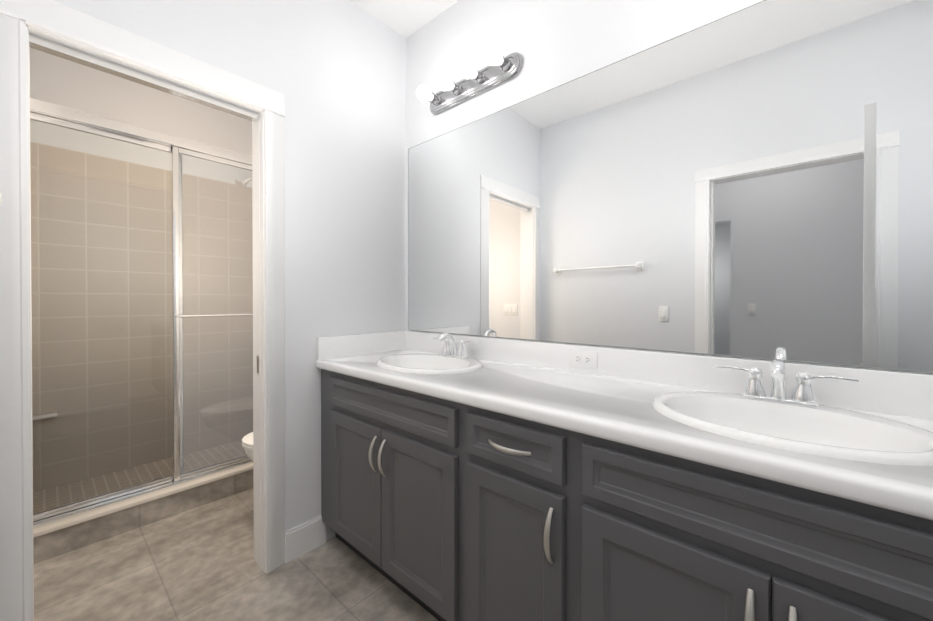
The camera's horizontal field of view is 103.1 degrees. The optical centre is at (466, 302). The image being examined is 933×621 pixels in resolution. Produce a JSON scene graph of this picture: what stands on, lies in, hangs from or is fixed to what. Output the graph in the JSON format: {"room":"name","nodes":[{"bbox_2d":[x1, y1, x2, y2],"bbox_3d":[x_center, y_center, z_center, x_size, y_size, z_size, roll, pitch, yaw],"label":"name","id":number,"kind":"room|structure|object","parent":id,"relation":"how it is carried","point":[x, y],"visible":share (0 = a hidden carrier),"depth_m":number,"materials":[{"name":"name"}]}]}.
{"room":"bathroom","nodes":[
{"label":"bathroom","id":0,"kind":"room"},
{"bbox_2d":[53,0,405,540],"bbox_3d":[-0.938,-0.197,1.683,0.120,2.790,1.600,0,0,41],"label":"wall","id":1,"kind":"structure","parent":0,"point":[333,72],"depth_m":1.83,"materials":[{"name":"white paint"}]},
{"bbox_2d":[0,0,284,620],"bbox_3d":[-1.164,0.123,1.428,0.158,2.155,0.845,0,0,41],"label":"door frame","id":2,"kind":"structure","parent":1,"relation":"attached to","point":[59,20],"depth_m":1.23,"materials":[{"name":"white wood"}]},
{"bbox_2d":[285,516,325,562],"bbox_3d":[-0.108,1.135,0.613,2.550,0.140,1.075,0,0,41],"label":"baseboard","id":3,"kind":"structure","parent":1,"relation":"attached to","point":[304,538],"depth_m":1.77,"materials":[{"name":"white"}]},
{"bbox_2d":[317,331,403,358],"bbox_3d":[-0.549,0.224,2.017,0.021,0.110,0.543,0,0,41],"label":"backsplash","id":4,"kind":"structure","parent":1,"relation":"attached to","point":[331,347],"depth_m":1.97,"materials":[{"name":"white stone"}]},
{"bbox_2d":[34,488,438,620],"bbox_3d":[-1.135,1.235,0.734,4.490,0.060,3.540,0,0,41],"label":"floor","id":5,"kind":"structure","parent":0,"point":[198,564],"depth_m":1.60,"materials":[{"name":"tile"}]},
{"bbox_2d":[33,440,245,513],"bbox_3d":[-1.906,1.170,2.544,0.700,0.045,1.600,0,0,41],"label":"floor","id":6,"kind":"structure","parent":5,"relation":"on","point":[147,470],"depth_m":2.42,"materials":[{"name":"tile"}]},
{"bbox_2d":[33,463,252,563],"bbox_3d":[-1.584,1.121,2.260,0.166,0.148,1.600,0,0,41],"label":"shower curb","id":7,"kind":"structure","parent":5,"relation":"on","point":[52,540],"depth_m":1.96,"materials":[{"name":"tile"}]},
{"bbox_2d":[30,98,252,528],"bbox_3d":[-1.563,0.048,2.235,0.095,1.997,1.572,0,0,41],"label":"shower door","id":8,"kind":"structure","parent":7,"relation":"on","point":[44,112],"depth_m":2.10,"materials":[{"name":"clear glass"}]},
{"bbox_2d":[242,432,252,461],"bbox_3d":[-0.979,0.794,2.287,0.440,0.800,0.718,0,0,41],"label":"toilet","id":9,"kind":"object","parent":5,"relation":"on","point":[247,442],"visible":0.04,"depth_m":2.02,"materials":[{"name":"white ceramic"}]},
{"bbox_2d":[317,367,932,620],"bbox_3d":[0.394,0.763,1.182,2.544,0.878,0.598,0,0,41],"label":"bathroom vanity","id":10,"kind":"object","parent":5,"relation":"on","point":[469,478],"depth_m":0.94,"materials":[{"name":"grey wood"}]},
{"bbox_2d":[316,347,932,514],"bbox_3d":[0.403,0.303,1.189,2.544,0.042,0.572,0,0,41],"label":"countertop","id":11,"kind":"structure","parent":10,"relation":"on","point":[600,404],"depth_m":0.95,"materials":[{"name":"white stone"}]},
{"bbox_2d":[352,351,507,378],"bbox_3d":[-0.173,0.341,1.694,0.540,0.159,0.424,0,0,41],"label":"sink","id":12,"kind":"object","parent":11,"relation":"in","point":[410,362],"depth_m":1.77,"materials":[{"name":"white ceramic"}]},
{"bbox_2d":[432,332,479,358],"bbox_3d":[-0.088,0.203,1.788,0.300,0.126,0.145,0,0,41],"label":"faucet","id":13,"kind":"object","parent":11,"relation":"on","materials":[{"name":"silver metal"}]},
{"bbox_2d":[404,331,932,414],"bbox_3d":[0.585,0.228,1.395,2.544,0.110,0.021,0,0,41],"label":"backsplash","id":14,"kind":"structure","parent":11,"relation":"on","point":[901,391],"depth_m":1.25,"materials":[{"name":"white stone"}]},
{"bbox_2d":[570,349,596,369],"bbox_3d":[0.465,0.225,1.479,0.115,0.070,0.009,0,0,41],"label":"outlet","id":15,"kind":"object","parent":14,"relation":"attached to","point":[583,359],"visible":1,"depth_m":1.48,"materials":[{"name":"white plastic"}]},
{"bbox_2d":[628,383,932,478],"bbox_3d":[0.744,0.347,0.888,0.540,0.159,0.424,0,0,41],"label":"sink","id":16,"kind":"object","parent":11,"relation":"in","point":[884,438],"depth_m":0.91,"materials":[{"name":"white ceramic"}]},
{"bbox_2d":[712,359,859,406],"bbox_3d":[0.828,0.208,0.983,0.300,0.126,0.145,0,0,41],"label":"faucet","id":17,"kind":"object","parent":11,"relation":"on","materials":[{"name":"silver metal"}]},
{"bbox_2d":[350,0,458,37],"bbox_3d":[-1.135,-1.615,0.715,4.490,0.060,3.540,0,0,41],"label":"ceiling","id":18,"kind":"structure","parent":0,"point":[405,18],"depth_m":2.02,"materials":[{"name":"white paint"}]},
{"bbox_2d":[406,0,932,373],"bbox_3d":[-0.008,-0.199,2.006,4.490,2.790,0.126,0,0,41],"label":"wall","id":19,"kind":"structure","parent":0,"point":[754,181],"depth_m":1.26,"materials":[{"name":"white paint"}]},
{"bbox_2d":[416,44,522,114],"bbox_3d":[-0.025,-1.103,1.829,0.610,0.116,0.164,0,0,41],"label":"sconce","id":20,"kind":"object","parent":19,"relation":"attached to","point":[500,69],"visible":1,"depth_m":1.81,"materials":[{"name":"silver metal"}]},
{"bbox_3d":[-2.219,-0.204,2.810,0.108,2.790,1.600,0,0,41],"label":"wall","id":21,"kind":"structure","parent":0,"visible":0},
{"bbox_2d":[30,48,252,491],"bbox_3d":[-1.855,-0.224,2.490,0.862,2.745,1.600,0,0,41],"label":"shower wall tile","id":22,"kind":"structure","parent":21,"relation":"attached to","point":[64,82],"depth_m":2.56,"materials":[{"name":"beige tile"}]},
{"bbox_2d":[235,177,251,190],"bbox_3d":[-1.538,-0.923,2.919,0.100,0.162,0.505,0,0,41],"label":"shower head","id":23,"kind":"object","parent":22,"relation":"attached to","point":[242,182],"depth_m":2.76}
]}

